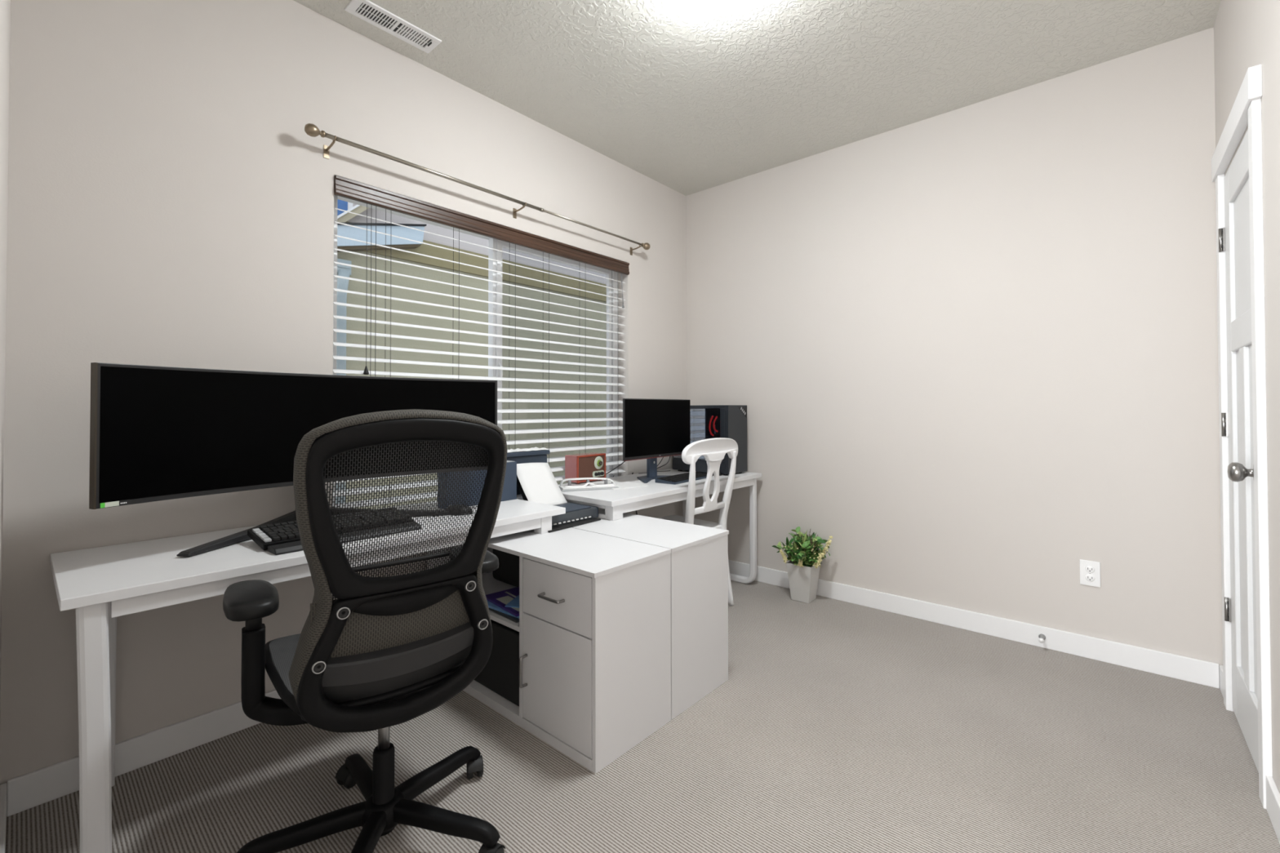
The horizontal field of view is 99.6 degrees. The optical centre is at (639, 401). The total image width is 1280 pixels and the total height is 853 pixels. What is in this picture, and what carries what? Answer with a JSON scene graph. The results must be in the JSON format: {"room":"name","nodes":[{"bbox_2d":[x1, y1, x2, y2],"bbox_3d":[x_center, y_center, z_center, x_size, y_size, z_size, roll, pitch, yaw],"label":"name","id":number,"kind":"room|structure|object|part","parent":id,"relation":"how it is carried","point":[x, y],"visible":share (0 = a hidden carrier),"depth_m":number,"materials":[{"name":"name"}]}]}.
{"room":"home office","nodes":[
{"label":"home office","id":0,"kind":"room"},
{"bbox_2d":[0,0,10,715],"bbox_3d":[-0.828,-0.207,0.610,2.720,2.743,0.120,-1,-1,41],"label":"wall","id":1,"kind":"structure","parent":0,"point":[5,5],"depth_m":1.26,"materials":[{"name":"paint"}]},
{"bbox_2d":[0,782,7,852],"bbox_3d":[-1.127,1.120,0.943,1.776,0.100,0.014,-1,-1,41],"label":"baseboard","id":2,"kind":"structure","parent":1,"relation":"attached to","point":[2,787],"depth_m":1.41,"materials":[{"name":"white paint"}]},
{"bbox_2d":[0,0,686,787],"bbox_3d":[-0.794,-0.177,2.840,0.160,2.743,3.528,-1,-1,41],"label":"wall","id":3,"kind":"structure","parent":0,"point":[171,198],"depth_m":1.87,"materials":[{"name":"paint"}]},
{"bbox_2d":[6,689,280,816],"bbox_3d":[-0.727,1.143,2.765,0.014,0.100,3.260,-1,-1,41],"label":"baseboard","id":4,"kind":"structure","parent":3,"relation":"attached to","point":[27,791],"depth_m":1.74,"materials":[{"name":"white paint"}]},
{"bbox_2d":[332,195,618,509],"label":"window","id":5,"kind":"structure","parent":3,"relation":"in","point":[494,243],"depth_m":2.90,"materials":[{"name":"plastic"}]},
{"bbox_2d":[337,258,351,275],"bbox_3d":[-2.765,-1.239,4.986,0.070,0.130,0.180,-1,-1,41],"label":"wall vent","id":6,"kind":"object","parent":5,"relation":"attached to","point":[340,267],"depth_m":4.99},
{"bbox_2d":[332,175,629,507],"bbox_3d":[-0.679,-0.202,2.884,0.076,1.423,1.775,-1,-1,41],"label":"window blind","id":7,"kind":"object","parent":5,"relation":"attached to","point":[343,187],"visible":0.66,"depth_m":2.79,"materials":[{"name":"white wood"}]},
{"bbox_3d":[-1.149,-0.295,2.313,0.002,1.105,0.040,-1,-1,41],"label":"pull cord","id":8,"kind":"part","parent":7,"relation":"part of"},
{"bbox_3d":[-1.117,-0.190,2.397,0.055,1.363,0.002,-1,-1,41],"label":"ladder cord","id":9,"kind":"part","parent":7,"relation":"part of","materials":[{"name":"white fabric"}]},
{"bbox_3d":[-0.900,-0.186,2.646,0.055,1.363,0.002,-1,-1,41],"label":"ladder cord","id":10,"kind":"part","parent":7,"relation":"part of","materials":[{"name":"white fabric"}]},
{"bbox_3d":[-0.683,-0.183,2.895,0.055,1.363,0.002,-1,-1,41],"label":"ladder cord","id":11,"kind":"part","parent":7,"relation":"part of","materials":[{"name":"white fabric"}]},
{"bbox_3d":[-0.532,-0.181,3.068,0.055,1.363,0.002,-1,-1,41],"label":"ladder cord","id":12,"kind":"part","parent":7,"relation":"part of","materials":[{"name":"white fabric"}]},
{"bbox_3d":[-0.114,-0.719,3.508,0.016,0.228,0.029,-1,-1,41],"label":"tilt cord","id":13,"kind":"part","parent":7,"relation":"part of","materials":[{"name":"grey plastic"}]},
{"bbox_3d":[-0.772,-0.171,2.899,0.057,1.402,0.060,-1,-1,41],"label":"meeting rail","id":14,"kind":"part","parent":5,"relation":"part of","materials":[{"name":"plastic"}]},
{"bbox_3d":[-0.475,-0.167,3.253,0.028,1.402,0.864,-1,-1,41],"label":"sash","id":15,"kind":"part","parent":5,"relation":"part of","materials":[{"name":"plastic"}]},
{"bbox_2d":[304,123,650,255],"bbox_3d":[-0.629,-1.012,2.838,0.108,0.078,2.028,-1,-1,41],"label":"curtain rod","id":16,"kind":"object","parent":3,"relation":"attached to","point":[310,129],"visible":1,"depth_m":2.44,"materials":[{"name":"grey metal"}]},
{"bbox_2d":[337,199,357,215],"bbox_3d":[-4.003,-1.729,8.232,0.150,7.000,7.400,-1,-1,41],"label":"sky","id":17,"kind":"structure","parent":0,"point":[343,205],"depth_m":7.81,"materials":[{"name":"blue"}]},
{"bbox_2d":[5,580,1279,852],"bbox_3d":[-0.326,1.170,1.089,3.220,0.001,5.688,-1,-1,41],"label":"floor","id":18,"kind":"structure","parent":0,"point":[834,726],"depth_m":1.72,"materials":[{"name":"carpet"}]},
{"bbox_2d":[49,498,565,852],"bbox_3d":[-1.034,0.820,1.967,0.594,0.728,1.492,-1,-1,41],"label":"desk","id":19,"kind":"object","parent":18,"relation":"on","point":[103,584],"visible":0.73,"depth_m":1.41,"materials":[{"name":"white laminate"}]},
{"bbox_3d":[-1.285,0.824,1.274,0.038,0.702,0.066,-1,-1,41],"label":"leg","id":20,"kind":"part","parent":19,"relation":"part of","materials":[{"name":"white laminate"}]},
{"bbox_3d":[-1.639,0.829,1.656,0.032,0.701,0.050,-1,-1,41],"label":"leg","id":21,"kind":"part","parent":19,"relation":"part of","materials":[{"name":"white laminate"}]},
{"bbox_2d":[88,362,497,556],"bbox_3d":[-1.133,0.182,1.954,0.355,0.548,1.219,-1,-1,41],"label":"monitor","id":22,"kind":"object","parent":19,"relation":"on","point":[157,433],"visible":0.73,"depth_m":1.66,"materials":[{"name":"black plastic"}]},
{"bbox_2d":[247,506,422,555],"bbox_3d":[-1.010,0.428,1.828,0.239,0.052,0.470,-1,-1,40],"label":"keyboard","id":23,"kind":"object","parent":19,"relation":"on","point":[282,538],"visible":0.5,"depth_m":1.74,"materials":[{"name":"black plastic"}]},
{"bbox_2d":[444,504,472,515],"bbox_3d":[-0.740,0.440,2.201,0.120,0.038,0.068,0,-1,1],"label":"computer mouse","id":24,"kind":"object","parent":19,"relation":"on","point":[451,504],"visible":0.41,"depth_m":2.18,"materials":[{"name":"grey plastic"}]},
{"bbox_2d":[437,460,516,509],"bbox_3d":[-0.728,0.372,2.447,0.074,0.180,0.360,-1,-1,41],"label":"carton","id":25,"kind":"object","parent":19,"relation":"on","point":[509,489],"visible":0.45,"depth_m":2.39,"materials":[{"name":"blue cardboard"}]},
{"bbox_2d":[506,447,550,494],"bbox_3d":[-0.679,0.353,2.679,0.135,0.224,0.490,-1,-1,41],"label":"storage bin","id":26,"kind":"object","parent":19,"relation":"on","point":[535,455],"visible":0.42,"depth_m":2.73,"materials":[{"name":"blue plastic"}]},
{"bbox_2d":[222,408,507,852],"bbox_3d":[-0.698,0.599,1.475,0.701,1.154,0.704,1,-1,-39],"label":"office chair","id":27,"kind":"object","parent":18,"relation":"on","point":[388,651],"visible":1,"depth_m":1.31,"materials":[{"name":"black plastic"}]},
{"bbox_3d":[-0.903,0.693,1.369,0.213,0.235,0.063,0,-1,4],"label":"armrest","id":28,"kind":"part","parent":27,"relation":"part of","materials":[{"name":"black plastic"}]},
{"bbox_3d":[-0.844,1.090,1.362,0.300,0.071,0.046,0,-1,-24],"label":"leg","id":29,"kind":"part","parent":27,"relation":"part of","materials":[{"name":"black plastic"}]},
{"bbox_3d":[-0.800,1.093,1.569,0.046,0.071,0.300,1,-1,-42],"label":"leg","id":30,"kind":"part","parent":27,"relation":"part of","materials":[{"name":"black plastic"}]},
{"bbox_3d":[-0.752,0.700,1.529,0.503,0.060,0.537,1,-1,-39],"label":"seat frame","id":31,"kind":"part","parent":27,"relation":"part of","materials":[{"name":"black plastic"}]},
{"bbox_3d":[-0.753,0.694,1.529,0.473,0.048,0.506,1,-1,-39],"label":"seat","id":32,"kind":"part","parent":27,"relation":"part of","materials":[{"name":"fabric"}]},
{"bbox_3d":[-0.661,1.089,1.256,0.046,0.071,0.300,0,-1,-6],"label":"leg","id":33,"kind":"part","parent":27,"relation":"part of","materials":[{"name":"black plastic"}]},
{"bbox_3d":[-0.579,0.345,1.319,0.456,0.618,0.158,1,-1,-39],"label":"panel","id":34,"kind":"part","parent":27,"relation":"part of","materials":[{"name":"black fabric"}]},
{"bbox_3d":[-0.517,0.235,1.243,0.432,0.392,0.095,1,-1,-39],"label":"frame","id":35,"kind":"part","parent":27,"relation":"part of","materials":[{"name":"black plastic"}]},
{"bbox_3d":[-0.590,1.093,1.591,0.046,0.071,0.300,-1,-1,30],"label":"leg","id":36,"kind":"part","parent":27,"relation":"part of","materials":[{"name":"black plastic"}]},
{"bbox_3d":[-0.504,1.090,1.397,0.300,0.071,0.046,0,-1,12],"label":"leg","id":37,"kind":"part","parent":27,"relation":"part of","materials":[{"name":"black plastic"}]},
{"bbox_2d":[426,527,671,773],"bbox_3d":[-0.431,0.869,2.204,1.084,0.633,0.421,-1,-1,41],"label":"storage cabinet","id":38,"kind":"object","parent":18,"relation":"on","point":[594,628],"visible":0.81,"depth_m":1.86,"materials":[{"name":"white wood"}]},
{"bbox_2d":[474,619,519,706],"bbox_3d":[-0.557,1.018,2.333,0.560,0.270,0.320,-1,-1,41],"label":"storage box","id":39,"kind":"object","parent":38,"relation":"in","point":[500,674],"visible":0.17,"depth_m":2.10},
{"bbox_2d":[481,571,519,631],"bbox_3d":[-0.568,0.844,2.339,0.668,0.017,0.368,-1,-1,41],"label":"shelf","id":40,"kind":"object","parent":38,"relation":"attached to","point":[491,585],"depth_m":2.43,"materials":[{"name":"white wood"}]},
{"bbox_2d":[488,609,519,626],"bbox_3d":[-0.486,0.826,2.159,0.270,0.012,0.205,-1,-1,40],"label":"magazine","id":41,"kind":"object","parent":38,"relation":"in","point":[491,613],"visible":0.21,"depth_m":2.06,"materials":[{"name":"grey paper"}]},
{"bbox_2d":[488,607,519,622],"bbox_3d":[-0.483,0.815,2.163,0.270,0.009,0.205,-1,-1,44],"label":"magazine","id":42,"kind":"object","parent":41,"relation":"on","point":[515,620],"visible":0.21,"depth_m":2.04,"materials":[{"name":"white paper"}]},
{"bbox_2d":[487,586,519,618],"bbox_3d":[-0.493,0.806,2.174,0.270,0.009,0.205,-1,-1,38],"label":"magazine","id":43,"kind":"object","parent":42,"relation":"on","point":[491,606],"visible":0.14,"depth_m":2.09,"materials":[{"name":"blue paper"}]},
{"bbox_2d":[485,586,519,616],"bbox_3d":[-0.473,0.796,2.175,0.205,0.009,0.270,1,-1,-42],"label":"magazine","id":44,"kind":"object","parent":43,"relation":"on","point":[501,598],"visible":0.43,"depth_m":2.17,"materials":[{"name":"blue paper"}]},
{"bbox_2d":[496,591,519,611],"bbox_3d":[-0.506,0.791,2.144,0.075,0.001,0.230,1,-1,-42],"label":"print","id":45,"kind":"object","parent":44,"relation":"on","point":[503,598],"depth_m":2.17},
{"bbox_2d":[505,595,519,608],"bbox_3d":[-0.432,0.788,2.122,0.150,0.004,0.120,0,-1,12],"label":"magazine","id":46,"kind":"object","parent":44,"relation":"on","point":[514,602],"visible":0.36,"depth_m":2.10,"materials":[{"name":"blue paper"}]},
{"bbox_2d":[493,548,519,586],"bbox_3d":[-0.467,0.711,2.411,0.520,0.249,0.122,-1,-1,41],"label":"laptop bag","id":47,"kind":"object","parent":38,"relation":"in","point":[508,571],"visible":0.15,"depth_m":2.44,"materials":[{"name":"black fabric"}]},
{"bbox_3d":[-0.418,0.966,1.934,0.010,0.114,0.032,-1,-1,41],"label":"handle","id":48,"kind":"part","parent":38,"relation":"part of","materials":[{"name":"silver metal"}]},
{"bbox_3d":[-0.304,0.669,1.839,0.114,0.010,0.032,-1,-1,41],"label":"handle","id":49,"kind":"part","parent":38,"relation":"part of","materials":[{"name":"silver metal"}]},
{"bbox_3d":[-0.285,0.955,1.850,0.358,0.375,0.015,-1,-1,41],"label":"door","id":50,"kind":"part","parent":38,"relation":"part of","materials":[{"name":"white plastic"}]},
{"bbox_3d":[-0.285,0.665,1.854,0.358,0.194,0.015,-1,-1,41],"label":"drawer","id":51,"kind":"part","parent":38,"relation":"part of","materials":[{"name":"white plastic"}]},
{"bbox_2d":[571,508,728,719],"bbox_3d":[-0.150,0.873,2.526,1.084,0.633,0.424,-1,-1,41],"label":"storage cabinet","id":52,"kind":"object","parent":18,"relation":"on","point":[699,553],"visible":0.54,"depth_m":2.17,"materials":[{"name":"white wood"}]},
{"bbox_2d":[516,475,600,533],"bbox_3d":[-0.423,0.440,2.537,0.415,0.234,0.354,-1,-1,41],"label":"printer","id":53,"kind":"object","parent":52,"relation":"on","point":[576,514],"visible":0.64,"depth_m":2.47,"materials":[{"name":"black plastic"}]},
{"bbox_2d":[516,462,567,505],"bbox_3d":[-0.481,0.408,2.636,0.160,0.207,0.214,-1,-1,41],"label":"paper sheet","id":54,"kind":"object","parent":53,"relation":"in","point":[538,482],"visible":0.83,"depth_m":2.64,"materials":[{"name":"white paper"}]},
{"bbox_3d":[-0.322,0.516,2.419,0.006,0.034,0.300,-1,-1,41],"label":"panel","id":55,"kind":"part","parent":53,"relation":"part of","materials":[{"name":"plastic"}]},
{"bbox_3d":[-0.376,0.496,2.477,0.145,0.004,0.285,-1,-1,41],"label":"scanner lid","id":56,"kind":"part","parent":53,"relation":"part of","materials":[{"name":"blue plastic"}]},
{"bbox_2d":[547,517,600,533],"bbox_3d":[-0.294,0.550,2.410,0.055,0.007,0.323,-1,-1,41],"label":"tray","id":57,"kind":"object","parent":53,"relation":"on","point":[565,524],"depth_m":2.41,"materials":[{"name":"plastic"}]},
{"bbox_2d":[558,468,761,583],"bbox_3d":[0.107,0.835,3.226,0.612,0.727,1.420,-1,-1,41],"label":"desk","id":58,"kind":"object","parent":18,"relation":"on","point":[615,503],"visible":0.54,"depth_m":2.92,"materials":[{"name":"white laminate"}]},
{"bbox_2d":[564,452,605,484],"bbox_3d":[-0.312,0.391,3.168,0.118,0.160,0.240,-1,-1,38],"label":"radio","id":59,"kind":"object","parent":58,"relation":"on","point":[593,464],"visible":0.85,"depth_m":3.11,"materials":[{"name":"red wood"}]},
{"bbox_3d":[-0.281,0.387,3.143,0.010,0.152,0.240,-1,-1,38],"label":"frame","id":60,"kind":"part","parent":59,"relation":"part of","materials":[{"name":"red wood"}]},
{"bbox_3d":[-0.244,0.427,3.185,0.003,0.036,0.101,-1,-1,38],"label":"control plate","id":61,"kind":"part","parent":59,"relation":"part of","materials":[{"name":"white plastic"}]},
{"bbox_2d":[559,477,618,491],"bbox_3d":[-0.276,0.439,2.893,0.312,0.057,0.125,0,-1,-19],"label":"tray","id":62,"kind":"object","parent":58,"relation":"on","point":[588,486],"visible":0.98,"depth_m":2.87,"materials":[{"name":"white plastic"}]},
{"bbox_3d":[-0.280,0.437,2.921,0.302,0.053,0.065,0,-1,-19],"label":"lever","id":63,"kind":"part","parent":62,"relation":"part of","materials":[{"name":"white plastic"}]},
{"bbox_3d":[-0.269,0.443,2.870,0.271,0.022,0.033,0,-1,-19],"label":"rail","id":64,"kind":"part","parent":62,"relation":"part of","materials":[{"name":"white plastic"}]},
{"bbox_3d":[-0.322,0.525,2.731,0.582,0.068,0.068,-1,-1,41],"label":"riser frame","id":65,"kind":"part","parent":58,"relation":"part of","materials":[{"name":"white laminate"}]},
{"bbox_2d":[591,480,648,489],"bbox_3d":[-0.120,0.466,3.026,0.216,0.005,0.280,0,-1,-31],"label":"paper stack","id":66,"kind":"object","parent":58,"relation":"on","point":[621,484],"visible":0.71,"depth_m":3.01,"materials":[{"name":"white paper"}]},
{"bbox_2d":[622,398,690,483],"bbox_3d":[0.083,0.230,3.290,0.184,0.484,0.630,-1,-1,41],"label":"monitor","id":67,"kind":"object","parent":58,"relation":"on","point":[653,428],"visible":0.88,"depth_m":3.23,"materials":[{"name":"black plastic"}]},
{"bbox_2d":[605,461,625,474],"bbox_3d":[-0.109,0.334,3.240,0.304,0.273,0.013,0,-1,4],"label":"power cable","id":68,"kind":"object","parent":67,"relation":"attached to","point":[624,461],"visible":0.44,"depth_m":3.24,"materials":[{"name":"black rubber"}]},
{"bbox_2d":[655,471,712,484],"bbox_3d":[0.269,0.458,3.244,0.140,0.026,0.420,-1,-1,37],"label":"keyboard","id":69,"kind":"object","parent":58,"relation":"on","point":[682,477],"visible":0.8,"depth_m":3.15,"materials":[{"name":"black plastic"}]},
{"bbox_2d":[672,404,746,475],"bbox_3d":[0.468,0.252,3.652,0.448,0.448,0.238,-1,-1,41],"label":"computer tower","id":70,"kind":"object","parent":58,"relation":"on","point":[707,421],"visible":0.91,"depth_m":3.56,"materials":[{"name":"metal"}]},
{"bbox_3d":[0.536,0.854,3.713,0.580,0.701,0.042,-1,-1,41],"label":"sled leg","id":71,"kind":"part","parent":58,"relation":"part of","materials":[{"name":"white metal"}]},
{"bbox_2d":[658,437,737,605],"bbox_3d":[0.251,0.703,3.181,0.492,0.987,0.536,-1,-1,41],"label":"dining chair","id":72,"kind":"object","parent":18,"relation":"on","point":[713,450],"visible":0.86,"depth_m":3.05,"materials":[{"name":"white paint"}]},
{"bbox_3d":[0.224,0.741,3.204,0.420,0.023,0.450,-1,-1,41],"label":"seat","id":73,"kind":"part","parent":72,"relation":"part of","materials":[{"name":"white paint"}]},
{"bbox_3d":[0.274,0.743,2.916,0.056,0.901,0.105,0,-1,-23],"label":"post","id":74,"kind":"part","parent":72,"relation":"part of","materials":[{"name":"white paint"}]},
{"bbox_3d":[0.389,0.606,3.062,0.028,0.034,0.351,-1,-1,41],"label":"rail","id":75,"kind":"part","parent":72,"relation":"part of","materials":[{"name":"white paint"}]},
{"bbox_3d":[0.415,0.273,3.044,0.056,0.132,0.536,-1,-1,41],"label":"crest rail","id":76,"kind":"part","parent":72,"relation":"part of","materials":[{"name":"white paint"}]},
{"bbox_3d":[0.517,0.746,3.195,0.105,0.901,0.056,0,-1,15],"label":"post","id":77,"kind":"part","parent":72,"relation":"part of","materials":[{"name":"white paint"}]},
{"bbox_2d":[771,526,832,603],"bbox_3d":[0.965,0.986,3.246,0.351,0.422,0.290,-1,-1,39],"label":"potted plant","id":78,"kind":"object","parent":18,"relation":"on","point":[803,566],"visible":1,"depth_m":3.22,"materials":[{"name":"green plant"}]},
{"bbox_3d":[0.989,1.086,3.273,0.154,0.224,0.154,-1,-1,39],"label":"pot","id":79,"kind":"part","parent":78,"relation":"part of","materials":[{"name":"grey ceramic"}]},
{"bbox_2d":[293,0,1221,195],"bbox_3d":[0.274,-1.613,1.927,3.000,0.100,3.528,-1,-1,41],"label":"ceiling","id":80,"kind":"structure","parent":0,"point":[690,96],"depth_m":2.46,"materials":[{"name":"white paint"}]},
{"bbox_2d":[344,0,441,53],"bbox_3d":[-1.014,-1.550,2.240,0.119,0.012,0.350,-1,-1,41],"label":"ceiling vent","id":81,"kind":"object","parent":80,"relation":"in","point":[366,11],"visible":1,"depth_m":2.23,"materials":[{"name":"white metal"}]},
{"bbox_3d":[-1.005,-1.549,2.235,0.030,0.010,0.293,-1,-1,41],"label":"damper lever","id":82,"kind":"part","parent":81,"relation":"part of","materials":[{"name":"white paint"}]},
{"bbox_2d":[704,0,728,1],"bbox_3d":[0.286,-1.514,1.901,0.336,0.098,0.336,-1,-1,41],"label":"ceiling light","id":83,"kind":"object","parent":80,"relation":"attached to","point":[704,0],"visible":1,"depth_m":2.01,"materials":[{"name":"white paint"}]},
{"bbox_2d":[685,26,1222,665],"bbox_3d":[1.456,-0.176,3.140,2.840,2.743,0.120,-1,-1,41],"label":"wall","id":84,"kind":"structure","parent":0,"point":[971,350],"depth_m":2.75,"materials":[{"name":"paint"}]},
{"bbox_2d":[728,560,1219,688],"bbox_3d":[1.363,1.145,3.116,2.706,0.100,0.014,-1,-1,41],"label":"baseboard","id":85,"kind":"structure","parent":84,"relation":"attached to","point":[1197,671],"depth_m":2.67,"materials":[{"name":"white paint"}]},
{"bbox_2d":[1038,634,1045,643],"bbox_3d":[1.917,1.135,2.584,0.028,0.028,0.060,-1,-1,41],"label":"door stop","id":86,"kind":"object","parent":84,"relation":"attached to","point":[1042,637],"visible":1,"depth_m":2.59,"materials":[{"name":"metal"}]},
{"bbox_2d":[1079,559,1100,587],"bbox_3d":[2.078,0.796,2.500,0.074,0.116,0.010,-1,-1,41],"label":"wall outlet","id":87,"kind":"object","parent":84,"relation":"attached to","point":[1090,571],"visible":1,"depth_m":2.50,"materials":[{"name":"white plastic"}]},
{"bbox_2d":[1084,565,1094,573],"bbox_3d":[2.076,0.776,2.498,0.033,0.033,0.004,-1,-1,41],"label":"socket","id":88,"kind":"object","parent":87,"relation":"attached to","point":[1088,569],"depth_m":2.50,"materials":[{"name":"white plastic"}]},
{"bbox_2d":[1085,573,1094,581],"bbox_3d":[2.076,0.816,2.497,0.033,0.033,0.004,-1,-1,41],"label":"socket","id":89,"kind":"object","parent":87,"relation":"attached to","point":[1089,577],"depth_m":2.50,"materials":[{"name":"white plastic"}]},
{"bbox_2d":[1213,0,1279,792],"bbox_3d":[1.323,-0.206,0.917,0.120,2.743,3.408,-1,-1,41],"label":"wall","id":90,"kind":"structure","parent":0,"point":[1246,33],"depth_m":1.53,"materials":[{"name":"paint"}]},
{"bbox_2d":[1217,129,1258,772],"bbox_3d":[2.040,0.151,1.853,0.098,2.029,0.616,-1,-1,41],"label":"door","id":91,"kind":"structure","parent":90,"relation":"in","point":[1240,610],"depth_m":1.87,"materials":[{"name":"white paint"}]},
{"bbox_3d":[1.859,0.220,1.670,0.064,0.066,0.066,-1,-1,41],"label":"knob","id":92,"kind":"part","parent":91,"relation":"part of","materials":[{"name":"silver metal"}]},
{"bbox_2d":[1211,64,1272,808],"bbox_3d":[2.042,0.103,1.850,0.027,2.148,0.776,-1,-1,41],"label":"trim","id":93,"kind":"structure","parent":90,"relation":"attached to","point":[1246,111],"depth_m":1.58,"materials":[{"name":"white paint"}]},
{"bbox_3d":[2.265,0.152,2.098,0.019,2.055,0.062,-1,-1,41],"label":"casing","id":94,"kind":"part","parent":93,"relation":"part of","materials":[{"name":"white paint"}]},
{"bbox_3d":[1.821,0.146,1.589,0.019,2.055,0.062,-1,-1,41],"label":"casing","id":95,"kind":"part","parent":93,"relation":"part of","materials":[{"name":"white paint"}]},
{"bbox_2d":[1219,665,1279,844],"bbox_3d":[1.313,1.117,0.988,0.014,0.100,3.260,-1,-1,41],"label":"baseboard","id":96,"kind":"structure","parent":90,"relation":"attached to","point":[1273,794],"depth_m":1.50,"materials":[{"name":"white paint"}]}
]}

